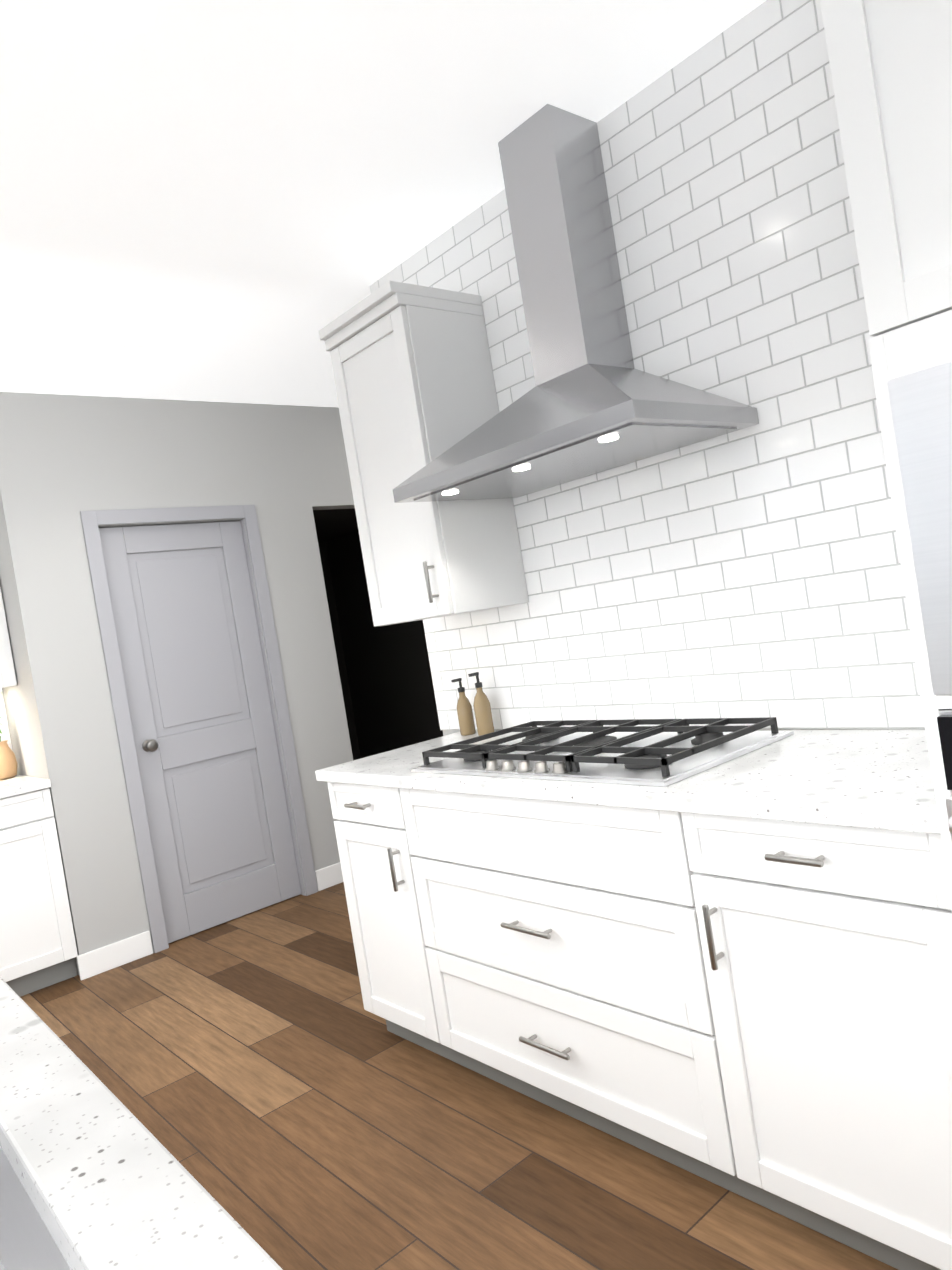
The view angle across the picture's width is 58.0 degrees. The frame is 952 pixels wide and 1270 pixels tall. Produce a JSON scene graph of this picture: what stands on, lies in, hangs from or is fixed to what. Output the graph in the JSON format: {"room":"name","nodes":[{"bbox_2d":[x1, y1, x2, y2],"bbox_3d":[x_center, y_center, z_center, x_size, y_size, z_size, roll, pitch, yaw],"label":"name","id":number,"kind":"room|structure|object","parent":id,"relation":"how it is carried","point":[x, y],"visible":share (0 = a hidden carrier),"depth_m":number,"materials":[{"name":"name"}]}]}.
{"room":"kitchen","nodes":[
{"label":"kitchen","id":0,"kind":"room"},
{"bbox_2d":[313,508,442,760],"bbox_3d":[-0.973,0.032,5.835,1.090,2.650,1.520,-10,2,-40],"label":"doorway","id":1,"kind":"structure","parent":0,"point":[385,674],"depth_m":6.43,"materials":[{"name":"black"}]},
{"bbox_2d":[0,0,765,407],"bbox_3d":[0.394,-1.452,0.835,9.200,0.060,9.340,-10,2,-40],"label":"ceiling","id":2,"kind":"structure","parent":0,"point":[236,200],"depth_m":2.33,"materials":[{"name":"white paint"}]},
{"bbox_2d":[0,392,887,975],"bbox_3d":[0.606,-0.115,0.863,9.200,2.650,9.340,-10,2,-40],"label":"wall","id":3,"kind":"structure","parent":0,"point":[66,460],"depth_m":4.04,"materials":[{"name":"grey paint"}]},
{"bbox_2d":[0,688,12,750],"bbox_3d":[-2.747,0.554,3.922,1.112,0.434,0.011,-10,2,-40],"label":"backsplash","id":4,"kind":"structure","parent":3,"relation":"attached to","point":[5,734],"depth_m":4.27,"materials":[{"name":"tile"}]},
{"bbox_2d":[0,587,16,690],"bbox_3d":[-2.745,-0.209,3.762,1.113,1.102,0.388,-10,2,-40],"label":"upper cabinet","id":5,"kind":"object","parent":3,"relation":"attached to","point":[7,675],"visible":0.98,"depth_m":4.00,"materials":[{"name":"white wood"}]},
{"bbox_2d":[77,931,152,979],"bbox_3d":[-1.651,1.466,3.932,0.325,0.110,0.013,-10,2,-40],"label":"baseboard","id":6,"kind":"structure","parent":3,"relation":"attached to","point":[112,956],"depth_m":3.92,"materials":[{"name":"white wood"}]},
{"bbox_2d":[80,505,317,952],"bbox_3d":[-1.384,0.407,4.348,0.885,2.100,0.128,-10,2,-40],"label":"door frame","id":7,"kind":"structure","parent":3,"relation":"attached to","point":[91,521],"depth_m":4.18,"materials":[{"name":"grey wood"}]},
{"bbox_2d":[99,521,300,942],"bbox_3d":[-1.357,0.438,4.323,0.737,2.018,0.105,-10,2,-40],"label":"door","id":8,"kind":"structure","parent":3,"relation":"in","point":[188,640],"depth_m":4.33,"materials":[{"name":"grey wood"}]},
{"bbox_2d":[315,862,342,890],"bbox_3d":[-0.727,1.302,4.732,0.350,0.110,0.013,-10,2,-40],"label":"baseboard","id":9,"kind":"structure","parent":3,"relation":"attached to","point":[331,875],"depth_m":4.66,"materials":[{"name":"white wood"}]},
{"bbox_2d":[318,280,528,625],"bbox_3d":[-0.185,-0.576,2.908,0.384,1.035,0.432,-10,2,-40],"label":"upper cabinet","id":10,"kind":"object","parent":3,"relation":"attached to","point":[413,378],"visible":1,"depth_m":2.77,"materials":[{"name":"white wood"}]},
{"bbox_2d":[393,103,758,502],"bbox_3d":[0.164,-0.929,2.343,0.500,0.960,0.905,-10,2,-40],"label":"range hood","id":11,"kind":"object","parent":3,"relation":"attached to","point":[594,401],"visible":1,"depth_m":2.33,"materials":[{"name":"metal"}]},
{"bbox_2d":[369,0,924,729],"bbox_3d":[0.402,-0.578,2.535,0.010,1.738,2.091,-10,2,-40],"label":"tile backsplash","id":12,"kind":"structure","parent":3,"relation":"attached to","point":[753,570],"depth_m":2.23,"materials":[{"name":"white tile"}]},
{"bbox_2d":[20,882,897,1269],"bbox_3d":[0.819,1.223,0.891,9.200,0.060,9.340,-10,2,-40],"label":"floor","id":13,"kind":"structure","parent":0,"point":[276,1088],"depth_m":2.29,"materials":[{"name":"brown wood"}]},
{"bbox_2d":[0,775,77,996],"bbox_3d":[-2.435,1.190,3.690,1.113,0.910,0.656,-10,2,-40],"label":"base cabinet","id":14,"kind":"object","parent":13,"relation":"on","point":[38,949],"visible":0.94,"depth_m":3.75,"materials":[{"name":"white wood"}]},
{"bbox_2d":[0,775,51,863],"bbox_3d":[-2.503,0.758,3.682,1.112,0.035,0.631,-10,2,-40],"label":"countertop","id":15,"kind":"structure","parent":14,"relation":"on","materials":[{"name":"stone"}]},
{"bbox_2d":[0,717,17,779],"bbox_3d":[-2.320,0.502,4.128,0.160,0.392,0.147,-10,2,-40],"label":"vase","id":16,"kind":"object","parent":15,"relation":"on","point":[8,765],"visible":1,"depth_m":4.10,"materials":[{"name":"brown ceramic"}]},
{"bbox_2d":[0,977,282,1269],"bbox_3d":[-0.198,0.707,-0.134,1.103,1.320,4.590,-10,2,-40],"label":"kitchen island","id":17,"kind":"object","parent":13,"relation":"on","point":[95,1174],"visible":1,"depth_m":0.75,"materials":[{"name":"white stone"}]},
{"bbox_2d":[322,781,422,1046],"bbox_3d":[-0.054,0.845,2.871,0.633,0.878,0.411,-10,2,-40],"label":"base cabinet","id":18,"kind":"object","parent":13,"relation":"on","point":[368,875],"depth_m":2.71,"materials":[{"name":"white wood"}]},
{"bbox_2d":[379,789,726,1188],"bbox_3d":[0.398,0.785,2.337,0.633,0.878,1.115,-10,2,-40],"label":"base cabinet","id":19,"kind":"object","parent":13,"relation":"on","point":[549,954],"depth_m":2.08,"materials":[{"name":"white wood"}]},
{"bbox_2d":[667,813,951,1269],"bbox_3d":[0.884,0.720,1.762,0.633,0.878,0.518,-10,2,-40],"label":"base cabinet","id":20,"kind":"object","parent":13,"relation":"on","point":[733,975],"depth_m":1.56,"materials":[{"name":"white wood"}]},
{"bbox_2d":[315,729,940,836],"bbox_3d":[0.342,0.336,2.283,0.648,0.035,1.942,-10,2,-40],"label":"countertop","id":21,"kind":"structure","parent":20,"relation":"on","point":[872,781],"depth_m":1.77,"materials":[{"name":"white stone"}]},
{"bbox_2d":[451,678,472,735],"bbox_3d":[-0.044,0.257,3.098,0.056,0.205,0.056,-9,1,5],"label":"soap bottle","id":22,"kind":"object","parent":21,"relation":"on","point":[463,711],"depth_m":3.08,"materials":[{"name":"beige ceramic"}]},
{"bbox_2d":[468,672,494,735],"bbox_3d":[0.019,0.240,3.022,0.060,0.221,0.060,-9,1,8],"label":"soap bottle","id":23,"kind":"object","parent":21,"relation":"on","point":[483,715],"depth_m":3.00,"materials":[{"name":"beige ceramic"}]},
{"bbox_2d":[411,717,793,786],"bbox_3d":[0.299,0.297,2.318,0.530,0.050,0.910,-10,2,-40],"label":"cooktop","id":24,"kind":"object","parent":21,"relation":"in","point":[665,752],"visible":1,"depth_m":2.16,"materials":[{"name":"metal"}]},
{"bbox_2d":[820,0,951,904],"bbox_3d":[1.159,-0.207,1.147,0.774,2.648,0.925,-10,2,-40],"label":"tall cabinet","id":25,"kind":"object","parent":13,"relation":"on","point":[890,61],"visible":1,"depth_m":1.26,"materials":[{"name":"white wood"}]}
]}

